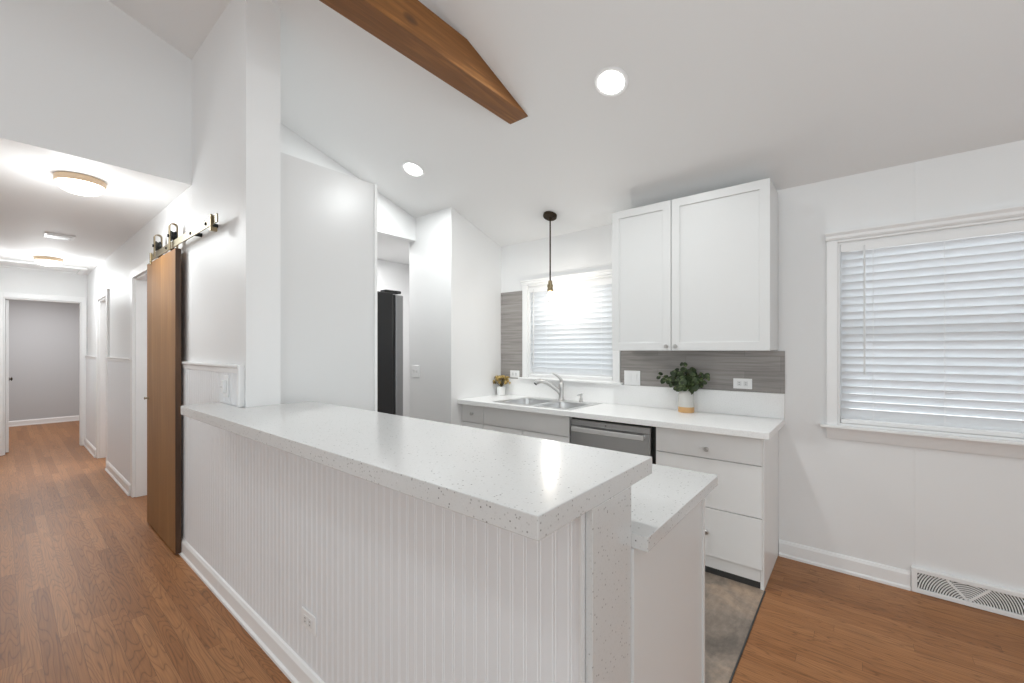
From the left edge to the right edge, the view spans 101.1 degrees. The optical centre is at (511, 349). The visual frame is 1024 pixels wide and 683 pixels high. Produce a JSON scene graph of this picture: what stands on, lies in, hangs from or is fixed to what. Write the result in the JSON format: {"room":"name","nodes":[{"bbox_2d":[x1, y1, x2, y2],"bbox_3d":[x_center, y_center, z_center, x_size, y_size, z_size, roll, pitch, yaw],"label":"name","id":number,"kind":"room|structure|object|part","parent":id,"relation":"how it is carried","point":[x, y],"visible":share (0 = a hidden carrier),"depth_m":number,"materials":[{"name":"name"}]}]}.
{"room":"kitchen","nodes":[
{"label":"kitchen","id":0,"kind":"room"},
{"bbox_2d":[5,299,78,420],"bbox_3d":[-8.824,0.143,7.769,0.100,2.454,4.000,0,0,39],"label":"wall","id":1,"kind":"structure","parent":0,"point":[43,336],"depth_m":7.83,"materials":[{"name":"grey paint"}]},
{"bbox_2d":[9,415,78,426],"bbox_3d":[-8.777,1.320,7.731,0.020,0.100,4.000,0,0,39],"label":"baseboard","id":2,"kind":"structure","parent":1,"relation":"attached to","point":[66,418],"depth_m":7.82,"materials":[{"name":"white paint"}]},
{"bbox_2d":[0,267,86,300],"bbox_3d":[-6.429,0.143,5.801,0.100,2.454,4.000,0,0,39],"label":"wall","id":3,"kind":"structure","parent":0,"point":[14,280],"depth_m":5.75,"materials":[{"name":"white paint"}]},
{"bbox_2d":[0,292,86,455],"bbox_3d":[-6.434,0.307,5.777,0.122,2.125,0.835,0,0,39],"label":"door frame","id":4,"kind":"structure","parent":3,"relation":"in","point":[82,301],"depth_m":5.86,"materials":[{"name":"white paint"}]},
{"bbox_2d":[5,300,12,452],"bbox_3d":[-6.945,0.349,5.810,0.690,2.018,0.064,0,0,39],"label":"bedroom door","id":5,"kind":"structure","parent":4,"relation":"attached to","point":[7,379],"depth_m":5.58,"materials":[{"name":"white paint"}]},
{"bbox_2d":[0,144,408,274],"bbox_3d":[-3.724,-1.124,4.982,5.120,0.080,3.930,0,0,39],"label":"ceiling","id":6,"kind":"structure","parent":0,"point":[32,204],"depth_m":3.29,"materials":[{"name":"white paint"}]},
{"bbox_2d":[0,259,87,274],"bbox_3d":[-6.202,-1.075,5.369,0.600,0.018,1.060,0,0,39],"label":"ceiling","id":7,"kind":"structure","parent":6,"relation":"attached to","point":[3,263],"depth_m":5.49,"materials":[{"name":"white paint"}]},
{"bbox_3d":[-6.202,-1.080,5.369,0.476,0.008,0.936,0,0,39],"label":"lid","id":8,"kind":"part","parent":7,"relation":"part of","materials":[{"name":"white paint"}]},
{"bbox_2d":[33,256,62,265],"bbox_3d":[-5.447,-1.035,4.949,0.236,0.098,0.236,0,0,39],"label":"flush ceiling light","id":9,"kind":"object","parent":6,"relation":"attached to","point":[42,260],"visible":1,"depth_m":4.88,"materials":[{"name":"beige"}]},
{"bbox_2d":[43,232,75,240],"bbox_3d":[-4.299,-1.075,3.999,0.200,0.018,0.200,0,0,39],"label":"ceiling vent","id":10,"kind":"object","parent":6,"relation":"in","point":[46,234],"visible":1,"depth_m":3.98,"materials":[{"name":"white paint"}]},
{"bbox_2d":[53,171,106,195],"bbox_3d":[-2.729,-1.035,2.664,0.236,0.098,0.236,0,0,39],"label":"flush ceiling light","id":11,"kind":"object","parent":6,"relation":"attached to","point":[75,183],"visible":1,"depth_m":2.60,"materials":[{"name":"beige"}]},
{"bbox_2d":[0,0,415,241],"bbox_3d":[-3.633,-0.602,0.981,0.100,3.943,8.322,0,0,39],"label":"wall header","id":12,"kind":"structure","parent":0,"point":[82,81],"depth_m":2.44,"materials":[{"name":"white paint"}]},
{"bbox_2d":[281,152,373,410],"bbox_3d":[-1.093,0.142,2.544,0.030,2.455,0.608,0,0,39],"label":"wall","id":13,"kind":"structure","parent":0,"point":[327,215],"depth_m":2.51,"materials":[{"name":"white"}]},
{"bbox_2d":[374,184,376,411],"bbox_3d":[-0.893,0.142,2.758,0.008,2.455,0.022,0,0,39],"label":"trim","id":14,"kind":"structure","parent":13,"relation":"attached to","point":[375,185],"depth_m":2.75,"materials":[{"name":"white paint"}]},
{"bbox_2d":[87,0,584,682],"bbox_3d":[-2.938,-0.268,3.554,8.148,3.277,0.235,0,0,39],"label":"wall","id":15,"kind":"structure","parent":0,"point":[398,587],"depth_m":1.79,"materials":[{"name":"white paint"}]},
{"bbox_2d":[84,438,95,457],"bbox_3d":[-5.726,1.317,5.708,1.105,0.105,0.022,0,0,39],"label":"baseboard","id":16,"kind":"structure","parent":15,"relation":"attached to","point":[87,444],"depth_m":5.64,"materials":[{"name":"white paint"}]},
{"bbox_2d":[84,355,95,359],"bbox_3d":[-5.719,0.101,5.716,1.105,0.045,0.028,0,0,39],"label":"trim","id":17,"kind":"structure","parent":15,"relation":"attached to","point":[86,356],"depth_m":5.70,"materials":[{"name":"white paint"}]},
{"bbox_2d":[86,359,95,447],"bbox_3d":[-5.714,0.747,5.722,1.105,1.247,0.015,0,0,39],"label":"trim","id":18,"kind":"structure","parent":15,"relation":"attached to","point":[90,363],"depth_m":5.67,"materials":[{"name":"white paint"}]},
{"bbox_2d":[96,289,108,460],"bbox_3d":[-4.923,0.333,5.145,0.850,2.075,0.142,0,0,39],"label":"door","id":19,"kind":"structure","parent":15,"relation":"in","point":[102,306],"depth_m":5.33,"materials":[{"name":"white paint"}]},
{"bbox_2d":[105,460,129,495],"bbox_3d":[-4.117,1.317,4.385,1.360,0.105,0.022,0,0,39],"label":"baseboard","id":20,"kind":"structure","parent":15,"relation":"attached to","point":[110,469],"depth_m":4.31,"materials":[{"name":"white paint"}]},
{"bbox_2d":[106,357,129,362],"bbox_3d":[-4.110,0.101,4.394,1.360,0.045,0.028,0,0,39],"label":"trim","id":21,"kind":"structure","parent":15,"relation":"attached to","point":[116,359],"depth_m":4.35,"materials":[{"name":"white paint"}]},
{"bbox_2d":[108,361,129,482],"bbox_3d":[-4.105,0.747,4.400,1.360,1.247,0.015,0,0,39],"label":"wainscoting","id":22,"kind":"structure","parent":15,"relation":"attached to","point":[118,372],"depth_m":4.35,"materials":[{"name":"white paint"}]},
{"bbox_2d":[130,258,156,497],"bbox_3d":[-3.138,0.312,3.678,1.030,2.115,0.142,0,0,39],"label":"door","id":23,"kind":"structure","parent":15,"relation":"in","point":[138,282],"depth_m":3.93,"materials":[{"name":"white paint"}]},
{"bbox_2d":[144,223,180,554],"bbox_3d":[-2.553,0.249,3.056,0.845,2.210,0.060,0,0,39],"label":"barn door","id":24,"kind":"structure","parent":15,"relation":"in","point":[163,397],"depth_m":2.97,"materials":[{"name":"brown wood"}]},
{"bbox_2d":[149,213,217,264],"bbox_3d":[-2.185,-0.700,2.787,1.575,0.090,0.068,0,0,39],"label":"barn door track","id":25,"kind":"object","parent":15,"relation":"attached to","point":[210,222],"visible":0.84,"depth_m":2.58,"materials":[{"name":"silver"}]},
{"bbox_2d":[179,536,220,595],"bbox_3d":[-2.208,1.317,2.816,1.483,0.105,0.022,0,0,39],"label":"baseboard","id":26,"kind":"structure","parent":15,"relation":"attached to","point":[205,572],"depth_m":2.55,"materials":[{"name":"white paint"}]},
{"bbox_2d":[181,368,221,575],"bbox_3d":[-2.196,0.747,2.830,1.483,1.247,0.015,0,0,39],"label":"wainscoting","id":27,"kind":"structure","parent":15,"relation":"attached to","point":[200,441],"depth_m":2.58,"materials":[{"name":"white paint"}]},
{"bbox_2d":[181,361,236,373],"bbox_3d":[-2.090,0.101,2.734,1.769,0.045,0.028,0,0,39],"label":"trim","id":28,"kind":"structure","parent":15,"relation":"attached to","point":[227,368],"depth_m":2.44,"materials":[{"name":"white paint"}]},
{"bbox_2d":[220,375,228,397],"bbox_3d":[-1.562,0.198,2.281,0.072,0.118,0.029,0,0,39],"label":"light switch","id":29,"kind":"object","parent":15,"relation":"attached to","point":[224,386],"visible":1,"depth_m":2.27,"materials":[{"name":"white plastic"}]},
{"bbox_3d":[-1.555,0.198,2.290,0.072,0.118,0.006,0,0,39],"label":"plate","id":30,"kind":"part","parent":29,"relation":"part of","materials":[{"name":"white plastic"}]},
{"bbox_2d":[221,372,236,405],"bbox_3d":[-1.512,0.207,2.269,0.286,0.169,0.015,0,0,39],"label":"trim","id":31,"kind":"structure","parent":15,"relation":"attached to","point":[232,400],"depth_m":2.25,"materials":[{"name":"white paint"}]},
{"bbox_2d":[237,365,243,406],"bbox_3d":[-1.396,0.185,2.165,0.026,0.214,0.027,0,0,39],"label":"trim","id":32,"kind":"structure","parent":15,"relation":"attached to","point":[240,368],"depth_m":2.16,"materials":[{"name":"white paint"}]},
{"bbox_3d":[-0.748,1.317,1.616,2.292,0.105,0.022,0,0,39],"label":"baseboard","id":33,"kind":"part","parent":15,"relation":"part of","materials":[{"name":"white paint"}]},
{"bbox_2d":[301,606,315,635],"bbox_3d":[-0.812,1.080,1.677,0.118,0.072,0.009,0,0,39],"label":"wall outlet","id":34,"kind":"object","parent":15,"relation":"attached to","point":[308,620],"visible":1,"depth_m":1.67,"materials":[{"name":"white plastic"}]},
{"bbox_2d":[308,618,311,628],"bbox_3d":[-0.798,1.080,1.662,0.027,0.033,0.002,0,0,39],"label":"receptacle","id":35,"kind":"object","parent":34,"relation":"attached to","point":[309,619],"depth_m":1.66,"materials":[{"name":"grey"}]},
{"bbox_2d":[377,259,408,416],"bbox_3d":[-1.624,0.143,5.056,0.070,2.454,1.150,0,0,39],"label":"wall","id":36,"kind":"structure","parent":0,"point":[394,276],"depth_m":5.31,"materials":[{"name":"white paint"}]},
{"bbox_2d":[409,207,500,425],"bbox_3d":[-0.525,0.034,4.355,0.618,2.673,0.838,0,0,39],"label":"wall","id":37,"kind":"structure","parent":0,"point":[455,267],"depth_m":4.05,"materials":[{"name":"white paint"}]},
{"bbox_2d":[412,365,419,377],"bbox_3d":[-0.955,0.212,4.154,0.118,0.118,0.018,0,0,39],"label":"light switch","id":38,"kind":"object","parent":37,"relation":"attached to","point":[415,369],"visible":1,"depth_m":4.16,"materials":[{"name":"white plastic"}]},
{"bbox_2d":[0,421,1023,682],"bbox_3d":[-4.007,1.409,1.740,15.600,0.081,9.300,0,0,39],"label":"floor","id":39,"kind":"structure","parent":0,"point":[90,592],"depth_m":2.16,"materials":[{"name":"brown wood"}]},
{"bbox_2d":[377,289,402,415],"bbox_3d":[-1.352,0.471,3.001,0.800,1.794,0.921,0,0,39],"label":"refrigerator","id":40,"kind":"object","parent":39,"relation":"on","point":[389,304],"visible":0.2,"depth_m":2.97,"materials":[{"name":"black"}]},
{"bbox_3d":[-0.962,0.177,3.158,0.397,1.145,0.067,0,0,39],"label":"door","id":41,"kind":"part","parent":40,"relation":"part of","materials":[{"name":"silver metal"}]},
{"bbox_2d":[181,401,651,682],"bbox_3d":[-0.678,0.831,1.684,2.314,1.076,0.535,0,0,39],"label":"countertop","id":42,"kind":"structure","parent":39,"relation":"on","point":[529,487],"depth_m":1.03,"materials":[{"name":"stone"}]},
{"bbox_3d":[0.226,0.854,0.979,0.022,1.030,0.200,0,0,39],"label":"waterfall panel","id":43,"kind":"part","parent":42,"relation":"part of","materials":[{"name":"stone"}]},
{"bbox_2d":[462,404,483,428],"bbox_3d":[-0.197,0.933,4.052,0.273,0.872,0.589,0,0,39],"label":"base cabinet","id":44,"kind":"object","parent":39,"relation":"on","point":[472,416],"visible":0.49,"depth_m":3.84,"materials":[{"name":"white laminate"}]},
{"bbox_3d":[-0.354,0.957,3.850,0.260,0.586,0.019,0,0,39],"label":"door","id":45,"kind":"part","parent":44,"relation":"part of","materials":[{"name":"white laminate"}]},
{"bbox_2d":[483,407,571,442],"bbox_3d":[0.257,0.933,3.679,0.894,0.872,0.589,0,0,39],"label":"base cabinet","id":46,"kind":"object","parent":39,"relation":"on","point":[530,424],"visible":0.2,"depth_m":3.44,"materials":[{"name":"white laminate"}]},
{"bbox_3d":[-0.078,0.957,3.623,0.443,0.586,0.019,0,0,39],"label":"door","id":47,"kind":"part","parent":46,"relation":"part of","materials":[{"name":"white laminate"}]},
{"bbox_3d":[0.269,0.957,3.338,0.443,0.586,0.019,0,0,39],"label":"door","id":48,"kind":"part","parent":46,"relation":"part of","materials":[{"name":"white laminate"}]},
{"bbox_2d":[457,378,784,439],"bbox_3d":[0.652,0.393,3.343,2.485,0.206,0.623,0,0,39],"label":"countertop","id":49,"kind":"structure","parent":46,"relation":"on","point":[757,415],"depth_m":3.07,"materials":[{"name":"white laminate"}]},
{"bbox_2d":[493,375,510,394],"bbox_3d":[-0.102,0.353,4.245,0.176,0.204,0.132,0,0,39],"label":"potted plant","id":50,"kind":"object","parent":49,"relation":"on","point":[501,379],"visible":1,"depth_m":4.22,"materials":[{"name":"white"}]},
{"bbox_3d":[-0.110,0.411,4.252,0.086,0.088,0.086,0,0,39],"label":"pot","id":51,"kind":"part","parent":50,"relation":"part of","materials":[{"name":"white"}]},
{"bbox_2d":[494,397,601,409],"bbox_3d":[0.301,0.538,3.634,0.790,0.174,0.527,0,0,39],"label":"sink","id":52,"kind":"object","parent":49,"relation":"in","point":[527,401],"visible":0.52,"depth_m":3.69,"materials":[{"name":"silver metal"}]},
{"bbox_3d":[0.146,0.539,3.722,0.350,0.172,0.387,0,0,39],"label":"bowl","id":53,"kind":"part","parent":52,"relation":"part of","materials":[{"name":"silver metal"}]},
{"bbox_3d":[0.432,0.539,3.487,0.310,0.172,0.387,0,0,39],"label":"bowl","id":54,"kind":"part","parent":52,"relation":"part of","materials":[{"name":"silver metal"}]},
{"bbox_2d":[534,373,564,400],"bbox_3d":[0.336,0.329,3.803,0.278,0.244,0.062,0,0,5],"label":"faucet","id":55,"kind":"object","parent":49,"relation":"on","point":[560,390],"visible":1,"depth_m":3.78,"materials":[{"name":"silver metal"}]},
{"bbox_3d":[0.329,0.334,3.801,0.253,0.150,0.041,0,0,3],"label":"spout","id":56,"kind":"part","parent":55,"relation":"part of","materials":[{"name":"silver metal"}]},
{"bbox_3d":[0.418,0.258,3.809,0.103,0.102,0.034,0,0,32],"label":"lever","id":57,"kind":"part","parent":55,"relation":"part of","materials":[{"name":"silver metal"}]},
{"bbox_2d":[656,362,709,412],"bbox_3d":[1.249,0.272,3.095,0.369,0.368,0.142,0,0,39],"label":"potted plant","id":58,"kind":"object","parent":49,"relation":"on","point":[687,384],"visible":1,"depth_m":3.05,"materials":[{"name":"white ceramic"}]},
{"bbox_2d":[571,417,655,463],"bbox_3d":[0.844,0.933,3.169,0.647,0.870,0.592,0,0,39],"label":"dishwasher","id":59,"kind":"object","parent":39,"relation":"on","point":[615,436],"visible":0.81,"depth_m":2.94,"materials":[{"name":"silver metal"}]},
{"bbox_3d":[0.666,0.583,2.963,0.550,0.034,0.048,0,0,39],"label":"handle","id":60,"kind":"part","parent":59,"relation":"part of","materials":[{"name":"silver metal"}]},
{"bbox_2d":[631,498,704,682],"bbox_3d":[-0.255,0.931,1.914,1.976,0.874,0.633,0,0,39],"label":"base cabinet","id":61,"kind":"object","parent":39,"relation":"on","point":[668,580],"visible":0.04,"depth_m":1.26,"materials":[{"name":"white laminate"}]},
{"bbox_2d":[631,464,717,551],"bbox_3d":[-0.239,0.474,1.921,2.021,0.037,0.664,0,0,39],"label":"countertop","id":62,"kind":"structure","parent":61,"relation":"on","point":[660,500],"depth_m":1.29,"materials":[{"name":"stone"}]},
{"bbox_2d":[656,427,777,589],"bbox_3d":[1.352,0.933,2.783,0.622,0.872,0.595,0,0,39],"label":"base cabinet","id":63,"kind":"object","parent":39,"relation":"on","point":[741,512],"visible":0.6,"depth_m":2.50,"materials":[{"name":"white laminate"}]},
{"bbox_3d":[1.187,0.811,2.583,0.606,0.294,0.019,0,0,39],"label":"drawer","id":64,"kind":"part","parent":63,"relation":"part of","materials":[{"name":"white laminate"}]},
{"bbox_3d":[1.187,0.582,2.583,0.606,0.155,0.019,0,0,39],"label":"drawer","id":65,"kind":"part","parent":63,"relation":"part of","materials":[{"name":"white laminate"}]},
{"bbox_3d":[1.187,1.107,2.583,0.606,0.287,0.019,0,0,39],"label":"drawer","id":66,"kind":"part","parent":63,"relation":"part of","materials":[{"name":"white laminate"}]},
{"bbox_3d":[1.600,0.933,2.611,0.019,0.872,0.546,0,0,39],"label":"panel","id":67,"kind":"part","parent":63,"relation":"part of","materials":[{"name":"white laminate"}]},
{"bbox_2d":[729,591,765,682],"bbox_3d":[1.068,1.367,1.941,0.008,0.004,1.155,0,0,39],"label":"trim","id":68,"kind":"structure","parent":39,"relation":"on","point":[749,631],"depth_m":1.98,"materials":[{"name":"grey plastic"}]},
{"bbox_2d":[108,0,1023,246],"bbox_3d":[-0.703,-1.868,-0.950,7.080,1.690,9.260,0,0,39],"label":"ceiling","id":69,"kind":"structure","parent":0,"point":[719,94],"depth_m":2.35,"materials":[{"name":"white paint"}]},
{"bbox_2d":[402,161,424,176],"bbox_3d":[-0.800,-1.461,3.409,0.188,0.065,0.179,0,0,44],"label":"recessed light","id":70,"kind":"object","parent":69,"relation":"in","point":[413,169],"visible":1,"depth_m":3.40,"materials":[{"name":"white plastic"}]},
{"bbox_2d":[319,0,527,123],"bbox_3d":[-2.056,-1.558,0.136,0.152,0.180,6.619,0,0,39],"label":"ceiling beam","id":71,"kind":"structure","parent":69,"relation":"attached to","point":[409,27],"depth_m":2.09,"materials":[{"name":"brown wood"}]},
{"bbox_2d":[543,211,556,300],"bbox_3d":[0.328,-0.806,3.636,0.120,0.758,0.119,0,0,39],"label":"pendant lamp","id":72,"kind":"object","parent":69,"relation":"hanging from","point":[550,216],"visible":1,"depth_m":3.63,"materials":[{"name":"brown metal"}]},
{"bbox_2d":[547,280,552,291],"bbox_3d":[0.330,-0.554,3.638,0.052,0.096,0.052,0,0,39],"label":"socket","id":73,"kind":"object","parent":72,"relation":"attached to","point":[550,286],"depth_m":3.62,"materials":[{"name":"gold metal"}]},
{"bbox_3d":[0.330,-0.857,3.638,0.032,0.575,0.032,0,0,39],"label":"rod","id":74,"kind":"part","parent":72,"relation":"part of","materials":[{"name":"brown metal"}]},
{"bbox_3d":[0.330,-0.466,3.638,0.052,0.078,0.052,0,0,39],"label":"bulb","id":75,"kind":"part","parent":72,"relation":"part of","materials":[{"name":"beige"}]},
{"bbox_2d":[594,66,628,96],"bbox_3d":[0.541,-1.462,2.301,0.188,0.065,0.179,0,0,44],"label":"recessed light","id":76,"kind":"object","parent":69,"relation":"in","point":[611,81],"visible":1,"depth_m":2.29,"materials":[{"name":"white plastic"}]},
{"bbox_2d":[501,140,1023,591],"bbox_3d":[2.431,0.150,2.377,6.462,2.440,0.140,0,0,39],"label":"wall","id":77,"kind":"structure","parent":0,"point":[959,514],"depth_m":2.52,"materials":[{"name":"white paint"}]},
{"bbox_2d":[501,291,521,378],"bbox_3d":[-0.004,-0.150,4.280,0.281,0.879,0.012,0,0,39],"label":"tile backsplash","id":78,"kind":"structure","parent":77,"relation":"attached to","point":[511,302],"depth_m":4.27,"materials":[{"name":"grey tile"}]},
{"bbox_2d":[510,370,518,377],"bbox_3d":[0.027,0.242,4.241,0.118,0.072,0.009,0,0,39],"label":"wall outlet","id":79,"kind":"object","parent":78,"relation":"attached to","point":[513,373],"visible":0.95,"depth_m":4.24,"materials":[{"name":"white plastic"}]},
{"bbox_2d":[518,269,622,384],"bbox_3d":[0.540,-0.199,3.898,1.095,0.973,0.189,0,0,39],"label":"window","id":80,"kind":"structure","parent":77,"relation":"attached to","point":[607,273],"depth_m":3.98,"materials":[{"name":"white paint"}]},
{"bbox_3d":[0.499,-0.662,3.847,1.043,0.045,0.042,0,0,39],"label":"head trim","id":81,"kind":"part","parent":80,"relation":"part of","materials":[{"name":"white paint"}]},
{"bbox_3d":[0.574,0.035,3.938,0.891,0.446,0.024,0,0,39],"label":"sash","id":82,"kind":"part","parent":80,"relation":"part of","materials":[{"name":"white paint"}]},
{"bbox_2d":[529,278,612,379],"bbox_3d":[0.525,-0.178,3.879,0.887,0.868,0.072,0,0,39],"label":"window blind","id":83,"kind":"object","parent":77,"relation":"attached to","point":[571,332],"visible":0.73,"depth_m":3.85,"materials":[{"name":"white paint"}]},
{"bbox_3d":[0.530,0.245,3.885,0.883,0.024,0.052,0,0,39],"label":"rail","id":84,"kind":"part","parent":83,"relation":"part of","materials":[{"name":"white paint"}]},
{"bbox_2d":[612,178,777,350],"bbox_3d":[1.259,-0.520,2.996,1.037,1.046,0.365,0,0,39],"label":"upper cabinet","id":85,"kind":"object","parent":77,"relation":"attached to","point":[697,272],"visible":1,"depth_m":2.81,"materials":[{"name":"white paint"}]},
{"bbox_3d":[0.941,-0.520,3.076,0.338,0.942,0.010,0,0,39],"label":"panel","id":86,"kind":"part","parent":85,"relation":"part of","materials":[{"name":"white paint"}]},
{"bbox_3d":[0.938,-0.520,3.073,0.442,1.046,0.020,0,0,39],"label":"door","id":87,"kind":"part","parent":85,"relation":"part of","materials":[{"name":"white paint"}]},
{"bbox_3d":[1.343,-0.520,2.746,0.486,0.942,0.010,0,0,39],"label":"panel","id":88,"kind":"part","parent":85,"relation":"part of","materials":[{"name":"white paint"}]},
{"bbox_3d":[1.341,-0.520,2.743,0.590,1.046,0.020,0,0,39],"label":"door","id":89,"kind":"part","parent":85,"relation":"part of","materials":[{"name":"white paint"}]},
{"bbox_2d":[621,351,784,393],"bbox_3d":[1.360,0.147,3.158,1.161,0.283,0.012,0,0,39],"label":"tile backsplash","id":90,"kind":"structure","parent":77,"relation":"attached to","point":[766,369],"depth_m":3.05,"materials":[{"name":"grey tile"}]},
{"bbox_2d":[624,370,639,384],"bbox_3d":[0.984,0.228,3.453,0.138,0.118,0.010,0,0,39],"label":"light switch","id":91,"kind":"object","parent":90,"relation":"attached to","point":[630,377],"visible":1,"depth_m":3.46,"materials":[{"name":"white plastic"}]},
{"bbox_2d":[733,378,751,388],"bbox_3d":[1.610,0.235,2.940,0.118,0.072,0.009,0,0,39],"label":"wall outlet","id":92,"kind":"object","parent":90,"relation":"attached to","point":[739,383],"visible":1,"depth_m":2.94,"materials":[{"name":"white plastic"}]},
{"bbox_2d":[779,539,910,590],"bbox_3d":[2.027,1.317,2.605,0.640,0.105,0.022,0,0,39],"label":"baseboard","id":93,"kind":"structure","parent":77,"relation":"attached to","point":[877,572],"depth_m":2.58,"materials":[{"name":"white paint"}]},
{"bbox_2d":[820,205,1023,458],"bbox_3d":[2.639,-0.088,2.170,1.688,1.280,0.194,0,0,39],"label":"window","id":94,"kind":"structure","parent":77,"relation":"attached to","point":[995,446],"depth_m":2.45,"materials":[{"name":"white paint"}]},
{"bbox_3d":[2.599,-0.703,2.121,1.636,0.049,0.042,0,0,39],"label":"head trim","id":95,"kind":"part","parent":94,"relation":"part of","materials":[{"name":"white paint"}]},
{"bbox_3d":[2.690,-0.361,2.232,1.494,0.583,0.024,0,0,39],"label":"sash","id":96,"kind":"part","parent":94,"relation":"part of","materials":[{"name":"white paint"}]},
{"bbox_3d":[2.674,0.172,2.212,1.494,0.563,0.024,0,0,39],"label":"sash","id":97,"kind":"part","parent":94,"relation":"part of","materials":[{"name":"white paint"}]},
{"bbox_2d":[840,222,1023,438],"bbox_3d":[2.625,-0.100,2.153,1.490,1.104,0.072,0,0,39],"label":"window blind","id":98,"kind":"object","parent":77,"relation":"attached to","point":[950,314],"visible":1,"depth_m":2.36,"materials":[{"name":"white paint"}]},
{"bbox_3d":[2.630,0.440,2.159,1.486,0.024,0.052,0,0,39],"label":"rail","id":99,"kind":"part","parent":98,"relation":"part of","materials":[{"name":"white paint"}]},
{"bbox_3d":[2.405,-0.095,2.344,0.002,1.054,0.056,0,0,39],"label":"ladder cord","id":100,"kind":"part","parent":98,"relation":"part of","materials":[{"name":"white paint"}]},
{"bbox_2d":[911,566,1023,620],"bbox_3d":[2.568,1.300,2.156,0.762,0.136,0.026,0,0,39],"label":"floor register","id":101,"kind":"object","parent":77,"relation":"attached to","point":[979,595],"visible":1,"depth_m":2.25,"materials":[{"name":"grey"}]}
]}

